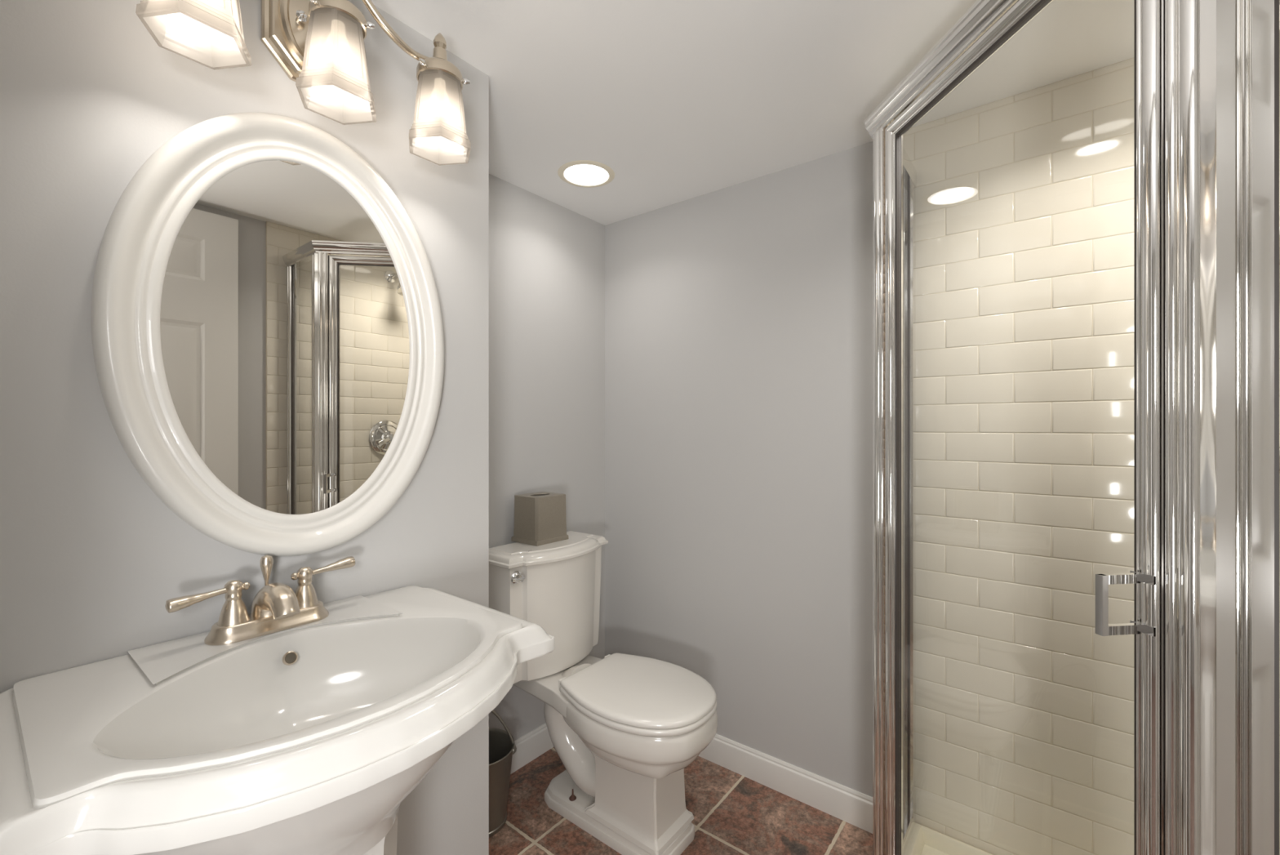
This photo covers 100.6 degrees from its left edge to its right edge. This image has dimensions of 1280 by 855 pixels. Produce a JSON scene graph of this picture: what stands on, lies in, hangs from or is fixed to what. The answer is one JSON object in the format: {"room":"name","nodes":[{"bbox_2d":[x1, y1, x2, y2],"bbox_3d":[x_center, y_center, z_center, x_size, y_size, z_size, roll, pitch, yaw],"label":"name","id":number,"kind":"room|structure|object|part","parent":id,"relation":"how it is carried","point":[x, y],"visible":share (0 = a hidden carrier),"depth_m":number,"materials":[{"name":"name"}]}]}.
{"room":"bathroom","nodes":[
{"label":"bathroom","id":0,"kind":"room"},
{"bbox_2d":[0,0,488,854],"bbox_3d":[-0.890,0.175,1.057,0.520,2.069,1.024,0,0,38],"label":"wall","id":1,"kind":"structure","parent":0,"point":[91,559],"depth_m":0.79,"materials":[{"name":"grey paint"}]},
{"bbox_2d":[90,112,444,555],"bbox_3d":[-0.607,-0.160,0.966,0.038,0.781,0.544,0,0,38],"label":"wall mirror","id":2,"kind":"object","parent":1,"relation":"attached to","point":[267,329],"visible":1,"depth_m":0.92,"materials":[{"name":"white paint"}]},
{"bbox_2d":[160,160,409,514],"bbox_3d":[-0.614,-0.160,0.972,0.006,0.644,0.407,0,0,38],"label":"mirror glass","id":3,"kind":"object","parent":2,"relation":"attached to","point":[285,284],"depth_m":0.94,"materials":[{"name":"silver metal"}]},
{"bbox_2d":[135,0,471,165],"bbox_3d":[-0.542,-0.694,0.926,0.188,0.293,0.506,0,0,38],"label":"vanity light","id":4,"kind":"object","parent":1,"relation":"attached to","point":[319,46],"visible":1,"depth_m":0.89,"materials":[{"name":"white glass"}]},
{"bbox_3d":[-0.628,-0.618,0.754,0.112,0.142,0.129,0,0,38],"label":"lamp shade","id":5,"kind":"part","parent":4,"relation":"part of","materials":[{"name":"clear glass"}]},
{"bbox_3d":[-0.609,-0.735,0.978,0.020,0.210,0.146,0,0,38],"label":"plate","id":6,"kind":"part","parent":4,"relation":"part of","materials":[{"name":"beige metal"}]},
{"bbox_3d":[-0.512,-0.618,0.902,0.112,0.142,0.129,0,0,38],"label":"lamp shade","id":7,"kind":"part","parent":4,"relation":"part of","materials":[{"name":"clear glass"}]},
{"bbox_3d":[-0.455,-0.749,0.976,0.015,0.094,0.191,0,0,38],"label":"arm","id":8,"kind":"part","parent":4,"relation":"part of","materials":[{"name":"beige metal"}]},
{"bbox_3d":[-0.396,-0.618,1.051,0.112,0.142,0.129,0,0,38],"label":"lamp shade","id":9,"kind":"part","parent":4,"relation":"part of","materials":[{"name":"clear glass"}]},
{"bbox_2d":[488,173,604,740],"bbox_3d":[-0.434,0.175,1.980,0.100,2.069,0.993,0,0,38],"label":"wall","id":10,"kind":"structure","parent":0,"point":[547,258],"depth_m":1.98,"materials":[{"name":"grey paint"}]},
{"bbox_2d":[510,722,553,773],"bbox_3d":[-0.420,1.160,1.906,0.013,0.100,0.867,0,0,38],"label":"baseboard","id":11,"kind":"structure","parent":10,"relation":"attached to","point":[537,741],"depth_m":1.93,"materials":[{"name":"white paint"}]},
{"bbox_2d":[488,746,872,854],"bbox_3d":[-0.097,1.250,0.017,3.053,0.080,3.667,0,0,38],"label":"floor","id":12,"kind":"structure","parent":0,"point":[734,813],"depth_m":1.62,"materials":[{"name":"tile"}]},
{"bbox_2d":[0,585,554,854],"bbox_3d":[-0.465,0.771,0.772,0.496,0.877,0.672,0,0,38],"label":"pedestal sink","id":13,"kind":"object","parent":12,"relation":"on","point":[312,738],"visible":0.94,"depth_m":0.66,"materials":[{"name":"white ceramic"}]},
{"bbox_2d":[164,555,355,644],"bbox_3d":[-0.596,0.274,0.871,0.120,0.117,0.270,0,0,38],"label":"centerset faucet","id":14,"kind":"object","parent":13,"relation":"on","point":[275,607],"visible":1,"depth_m":0.85,"materials":[{"name":"silver metal"}]},
{"bbox_3d":[-0.669,0.261,0.807,0.026,0.020,0.079,0,0,36],"label":"lever","id":15,"kind":"part","parent":14,"relation":"part of","materials":[{"name":"silver metal"}]},
{"bbox_3d":[-0.648,0.278,0.848,0.043,0.070,0.043,0,0,38],"label":"handle","id":16,"kind":"part","parent":14,"relation":"part of","materials":[{"name":"silver metal"}]},
{"bbox_3d":[-0.632,0.265,0.900,0.019,0.099,0.019,0,0,38],"label":"lift rod","id":17,"kind":"part","parent":14,"relation":"part of","materials":[{"name":"silver metal"}]},
{"bbox_3d":[-0.617,0.321,0.888,0.067,0.024,0.175,0,0,38],"label":"plate","id":18,"kind":"part","parent":14,"relation":"part of","materials":[{"name":"silver metal"}]},
{"bbox_3d":[-0.594,0.286,0.870,0.115,0.060,0.053,0,0,38],"label":"spout","id":19,"kind":"part","parent":14,"relation":"part of","materials":[{"name":"silver metal"}]},
{"bbox_3d":[-0.585,0.278,0.928,0.043,0.070,0.043,0,0,38],"label":"handle","id":20,"kind":"part","parent":14,"relation":"part of","materials":[{"name":"silver metal"}]},
{"bbox_3d":[-0.560,0.251,0.965,0.026,0.020,0.078,0,0,38],"label":"lever","id":21,"kind":"part","parent":14,"relation":"part of","materials":[{"name":"silver metal"}]},
{"bbox_2d":[488,709,516,836],"bbox_3d":[-0.489,1.022,1.632,0.204,0.376,0.204,0,0,38],"label":"pail","id":22,"kind":"object","parent":12,"relation":"on","point":[502,747],"visible":0.38,"depth_m":1.60,"materials":[{"name":"grey metal"}]},
{"bbox_3d":[-0.500,0.920,1.637,0.233,0.172,0.024,0,0,-15],"label":"bail handle","id":23,"kind":"part","parent":22,"relation":"part of","materials":[{"name":"metal"}]},
{"bbox_2d":[488,530,718,854],"bbox_3d":[-0.115,0.801,1.670,0.747,0.818,0.452,0,0,38],"label":"toilet","id":24,"kind":"object","parent":12,"relation":"on","point":[624,729],"visible":0.99,"depth_m":1.59,"materials":[{"name":"white ceramic"}]},
{"bbox_3d":[-0.373,0.463,1.637,0.027,0.040,0.040,0,0,38],"label":"flush lever","id":25,"kind":"part","parent":24,"relation":"part of","materials":[{"name":"silver metal"}]},
{"bbox_3d":[-0.372,0.462,1.622,0.013,0.014,0.051,0,0,34],"label":"lever arm","id":26,"kind":"part","parent":24,"relation":"part of","materials":[{"name":"silver metal"}]},
{"bbox_2d":[511,491,568,546],"bbox_3d":[-0.348,0.313,1.855,0.133,0.158,0.145,0,0,38],"label":"tissue box cover","id":27,"kind":"object","parent":24,"relation":"on","point":[540,517],"visible":1,"depth_m":1.81,"materials":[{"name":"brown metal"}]},
{"bbox_3d":[-0.348,0.384,1.855,0.133,0.016,0.145,0,0,38],"label":"foot moulding","id":28,"kind":"part","parent":27,"relation":"part of","materials":[{"name":"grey metal"}]},
{"bbox_3d":[-0.311,0.613,1.824,0.216,0.378,0.416,0,0,38],"label":"tank","id":29,"kind":"part","parent":24,"relation":"part of","materials":[{"name":"white ceramic"}]},
{"bbox_3d":[-0.310,0.410,1.823,0.250,0.036,0.452,0,0,38],"label":"tank lid","id":30,"kind":"part","parent":24,"relation":"part of","materials":[{"name":"white ceramic"}]},
{"bbox_3d":[0.008,0.793,1.580,0.443,0.018,0.367,0,0,38],"label":"seat","id":31,"kind":"part","parent":24,"relation":"part of","materials":[{"name":"white plastic"}]},
{"bbox_3d":[0.008,0.772,1.580,0.440,0.022,0.364,0,0,38],"label":"seat lid","id":32,"kind":"part","parent":24,"relation":"part of","materials":[{"name":"white plastic"}]},
{"bbox_2d":[904,822,993,854],"bbox_3d":[0.800,1.166,0.968,0.796,0.088,0.844,0,0,38],"label":"shower tray","id":33,"kind":"object","parent":12,"relation":"on","point":[923,840],"visible":0.5,"depth_m":1.45,"materials":[{"name":"beige"}]},
{"bbox_2d":[864,0,1279,854],"bbox_3d":[0.685,0.195,0.958,0.306,1.852,1.152,0,0,-5],"label":"shower door frame","id":34,"kind":"structure","parent":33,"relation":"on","point":[1205,575],"depth_m":0.61,"materials":[{"name":"silver metal"}]},
{"bbox_3d":[0.573,0.205,1.256,0.041,1.785,0.085,0,0,18],"label":"corner post","id":35,"kind":"part","parent":34,"relation":"part of","materials":[{"name":"silver metal"}]},
{"bbox_3d":[0.703,1.109,0.960,0.268,0.025,1.142,0,0,-5],"label":"rail","id":36,"kind":"part","parent":34,"relation":"part of","materials":[{"name":"silver metal"}]},
{"bbox_3d":[0.601,0.205,0.925,0.029,1.773,0.573,0,0,-7],"label":"door","id":37,"kind":"part","parent":34,"relation":"part of","materials":[{"name":"clear glass"}]},
{"bbox_3d":[0.591,0.216,0.651,0.063,0.073,0.026,0,0,-7],"label":"pull handle","id":38,"kind":"part","parent":34,"relation":"part of","materials":[{"name":"silver metal"}]},
{"bbox_3d":[0.652,0.205,0.600,0.041,1.785,0.085,0,0,-32],"label":"corner post","id":39,"kind":"part","parent":34,"relation":"part of","materials":[{"name":"silver metal"}]},
{"bbox_2d":[370,0,1133,225],"bbox_3d":[-0.097,-0.899,0.017,3.053,0.080,3.667,0,0,38],"label":"ceiling","id":40,"kind":"structure","parent":0,"point":[682,100],"depth_m":1.29,"materials":[{"name":"white paint"}]},
{"bbox_2d":[557,160,614,187],"bbox_3d":[-0.182,-0.857,1.805,0.193,0.005,0.193,0,0,38],"label":"recessed light","id":41,"kind":"object","parent":40,"relation":"in","point":[580,173],"visible":1,"depth_m":1.79,"materials":[{"name":"beige"}]},
{"bbox_2d":[604,30,1279,854],"bbox_3d":[0.686,0.175,1.663,2.053,2.069,0.109,0,0,38],"label":"wall","id":42,"kind":"structure","parent":0,"point":[1024,201],"depth_m":1.49,"materials":[{"name":"grey paint"}]},
{"bbox_2d":[697,733,872,833],"bbox_3d":[0.287,1.160,1.910,1.120,0.100,0.013,0,0,38],"label":"baseboard","id":43,"kind":"structure","parent":42,"relation":"attached to","point":[851,806],"depth_m":1.74,"materials":[{"name":"white paint"}]},
{"bbox_3d":[1.102,0.175,0.699,0.009,2.069,0.896,0,0,38],"label":"wall","id":44,"kind":"structure","parent":0,"visible":0},
{"bbox_2d":[1279,226,1279,265],"bbox_3d":[1.269,-0.360,1.042,0.150,0.050,0.150,0,0,38],"label":"corner shelf","id":45,"kind":"object","parent":44,"relation":"attached to","point":[1279,227],"visible":0.02,"depth_m":1.04,"materials":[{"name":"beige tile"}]},
{"bbox_2d":[1279,446,1279,471],"bbox_3d":[1.269,0.065,1.042,0.150,0.050,0.150,0,0,38],"label":"corner shelf","id":46,"kind":"object","parent":44,"relation":"attached to","point":[1279,446],"visible":0.02,"depth_m":1.03,"materials":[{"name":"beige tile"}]},
{"bbox_2d":[1279,0,1279,30],"bbox_3d":[1.078,-0.705,0.813,0.170,0.140,0.074,0,0,38],"label":"sprayer","id":47,"kind":"object","parent":44,"relation":"attached to","point":[1279,0],"visible":0.02,"depth_m":0.85,"materials":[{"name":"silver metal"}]}
]}

